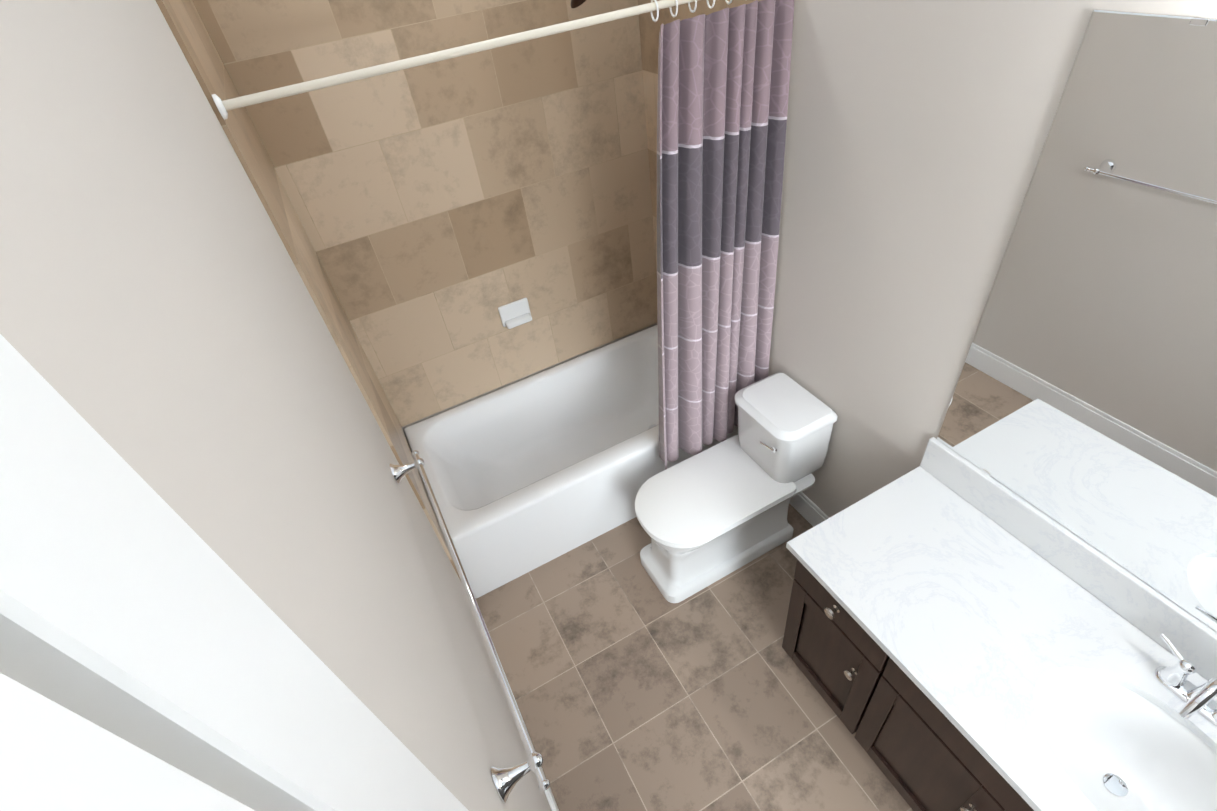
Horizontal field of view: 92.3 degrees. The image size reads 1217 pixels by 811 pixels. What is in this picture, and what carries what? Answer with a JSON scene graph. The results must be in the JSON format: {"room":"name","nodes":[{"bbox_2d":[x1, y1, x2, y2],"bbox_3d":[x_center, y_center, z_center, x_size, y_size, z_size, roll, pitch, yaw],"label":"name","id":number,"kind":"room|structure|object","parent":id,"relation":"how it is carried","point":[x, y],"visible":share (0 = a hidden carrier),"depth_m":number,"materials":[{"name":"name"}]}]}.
{"room":"bathroom","nodes":[
{"label":"bathroom","id":0,"kind":"room"},
{"bbox_2d":[0,0,551,810],"bbox_3d":[-0.365,0.396,1.013,0.100,2.780,3.763,-24,44,-16],"label":"wall","id":1,"kind":"structure","parent":0,"point":[164,332],"depth_m":0.54,"materials":[{"name":"beige paint"}]},
{"bbox_2d":[0,673,254,810],"bbox_3d":[0.140,0.976,0.527,0.060,2.430,0.760,-24,44,-16],"label":"closet door","id":2,"kind":"structure","parent":1,"relation":"in","point":[54,756],"depth_m":0.17,"materials":[{"name":"white"}]},
{"bbox_2d":[0,334,468,810],"bbox_3d":[0.113,0.925,0.490,0.034,2.580,1.030,-24,44,-16],"label":"door frame","id":3,"kind":"structure","parent":1,"relation":"attached to","point":[136,610],"depth_m":0.23,"materials":[{"name":"white paint"}]},
{"bbox_2d":[155,0,461,582],"bbox_3d":[-0.913,-0.200,2.098,0.010,2.350,0.893,-24,44,-16],"label":"wall tile","id":4,"kind":"structure","parent":1,"relation":"attached to","point":[191,36],"depth_m":1.66,"materials":[{"name":"beige tile"}]},
{"bbox_2d":[389,450,550,803],"bbox_3d":[-0.347,0.400,1.300,0.086,0.060,0.938,-24,44,-16],"label":"towel rail","id":5,"kind":"object","parent":1,"relation":"attached to","point":[505,780],"visible":1,"depth_m":1.12,"materials":[{"name":"silver metal"}]},
{"bbox_2d":[499,659,558,810],"bbox_3d":[-0.276,1.216,2.077,0.014,0.135,1.283,-24,44,-16],"label":"baseboard","id":6,"kind":"structure","parent":1,"relation":"attached to","point":[551,799],"depth_m":1.91,"materials":[{"name":"white"}]},
{"bbox_2d":[402,323,656,451],"bbox_3d":[-0.506,-0.926,2.511,1.520,2.780,0.100,-24,44,-16],"label":"wall","id":7,"kind":"structure","parent":0,"point":[454,406],"depth_m":3.09,"materials":[{"name":"beige paint"}]},
{"bbox_2d":[192,0,656,426],"bbox_3d":[-0.480,-0.896,2.473,1.500,1.918,0.010,-24,44,-16],"label":"wall tile","id":8,"kind":"structure","parent":7,"relation":"attached to","point":[445,209],"depth_m":2.38,"materials":[{"name":"beige tile"}]},
{"bbox_2d":[498,297,531,328],"bbox_3d":[-0.442,-0.439,2.809,0.150,0.110,0.060,-24,44,-16],"label":"soap dish","id":9,"kind":"object","parent":8,"relation":"attached to","point":[515,313],"visible":1,"depth_m":2.81,"materials":[{"name":"white ceramic"}]},
{"bbox_2d":[475,503,912,810],"bbox_3d":[0.513,1.145,2.195,1.720,0.100,3.763,-24,44,-16],"label":"floor","id":10,"kind":"structure","parent":0,"point":[632,688],"depth_m":2.23,"materials":[{"name":"tile"}]},
{"bbox_2d":[404,325,737,597],"bbox_3d":[-0.153,0.198,2.968,1.496,0.430,0.805,-24,44,-16],"label":"bathtub","id":11,"kind":"object","parent":10,"relation":"on","point":[528,474],"visible":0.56,"depth_m":2.94,"materials":[{"name":"white ceramic"}]},
{"bbox_2d":[635,372,836,602],"bbox_3d":[0.489,0.360,2.448,0.796,0.731,0.382,-24,44,-16],"label":"toilet","id":12,"kind":"object","parent":10,"relation":"on","point":[711,515],"visible":1,"depth_m":2.36,"materials":[{"name":"white ceramic"}]},
{"bbox_2d":[782,549,1037,810],"bbox_3d":[1.228,1.068,1.519,0.580,0.745,1.665,-24,44,-16],"label":"bathroom vanity","id":13,"kind":"object","parent":10,"relation":"on","point":[933,765],"depth_m":1.70,"materials":[{"name":"brown wood"}]},
{"bbox_2d":[786,467,1216,810],"bbox_3d":[1.194,0.790,1.255,0.570,0.025,1.735,-24,44,-16],"label":"countertop","id":14,"kind":"structure","parent":13,"relation":"on","point":[982,624],"depth_m":1.53,"materials":[{"name":"white stone"}]},
{"bbox_2d":[1014,653,1216,810],"bbox_3d":[1.171,0.845,1.323,0.339,0.167,0.463,-24,44,-16],"label":"sink","id":15,"kind":"object","parent":14,"relation":"in","point":[1123,746],"depth_m":1.40,"materials":[{"name":"white ceramic"}]},
{"bbox_2d":[1146,629,1216,728],"bbox_3d":[1.286,0.640,1.273,0.161,0.149,0.241,-24,44,-16],"label":"faucet","id":16,"kind":"object","parent":14,"relation":"on","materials":[{"name":"silver metal"}]},
{"bbox_2d":[768,0,1216,623],"bbox_3d":[1.057,-0.235,1.467,0.100,2.780,3.763,-24,44,-16],"label":"wall","id":17,"kind":"structure","parent":0,"point":[916,132],"depth_m":1.63,"materials":[{"name":"beige paint"}]},
{"bbox_2d":[638,0,760,271],"bbox_3d":[0.413,-0.788,2.521,0.010,2.350,0.893,-24,44,-16],"label":"wall tile","id":18,"kind":"structure","parent":17,"relation":"attached to","point":[649,32],"depth_m":2.38,"materials":[{"name":"beige tile"}]},
{"bbox_2d":[212,0,793,469],"bbox_3d":[-0.047,-0.293,1.952,1.499,1.689,0.108,-24,44,-16],"label":"curtain rod","id":19,"kind":"object","parent":18,"relation":"attached to","point":[722,96],"visible":1,"depth_m":1.89,"materials":[{"name":"fabric"}]},
{"bbox_2d":[656,0,793,469],"bbox_3d":[0.368,-0.454,2.103,0.545,1.630,0.108,-24,44,-16],"label":"curtain","id":20,"kind":"object","parent":19,"relation":"hanging from","point":[724,74],"depth_m":1.93,"materials":[{"name":"fabric"}]},
{"bbox_2d":[571,0,585,7],"bbox_3d":[0.032,-1.504,2.021,0.380,0.156,0.104,-24,44,-16],"label":"shower head","id":21,"kind":"object","parent":18,"relation":"attached to","point":[576,3],"visible":1,"depth_m":2.00},
{"bbox_2d":[789,492,828,526],"bbox_3d":[0.931,0.494,2.670,0.014,0.135,0.789,-24,44,-16],"label":"baseboard","id":22,"kind":"structure","parent":17,"relation":"attached to","point":[807,509],"depth_m":2.68,"materials":[{"name":"white"}]},
{"bbox_2d":[918,437,1216,672],"bbox_3d":[1.427,0.626,1.280,0.020,0.128,1.735,-24,44,-16],"label":"backsplash","id":23,"kind":"structure","parent":17,"relation":"attached to","point":[1150,612],"depth_m":1.55,"materials":[{"name":"white stone"}]},
{"bbox_2d":[937,10,1216,631],"bbox_3d":[1.386,0.187,0.825,0.008,1.132,1.822,-24,44,-16],"label":"mirror","id":24,"kind":"object","parent":17,"relation":"attached to","point":[1083,404],"visible":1,"depth_m":1.25,"materials":[{"name":"clear glass"}]}
]}

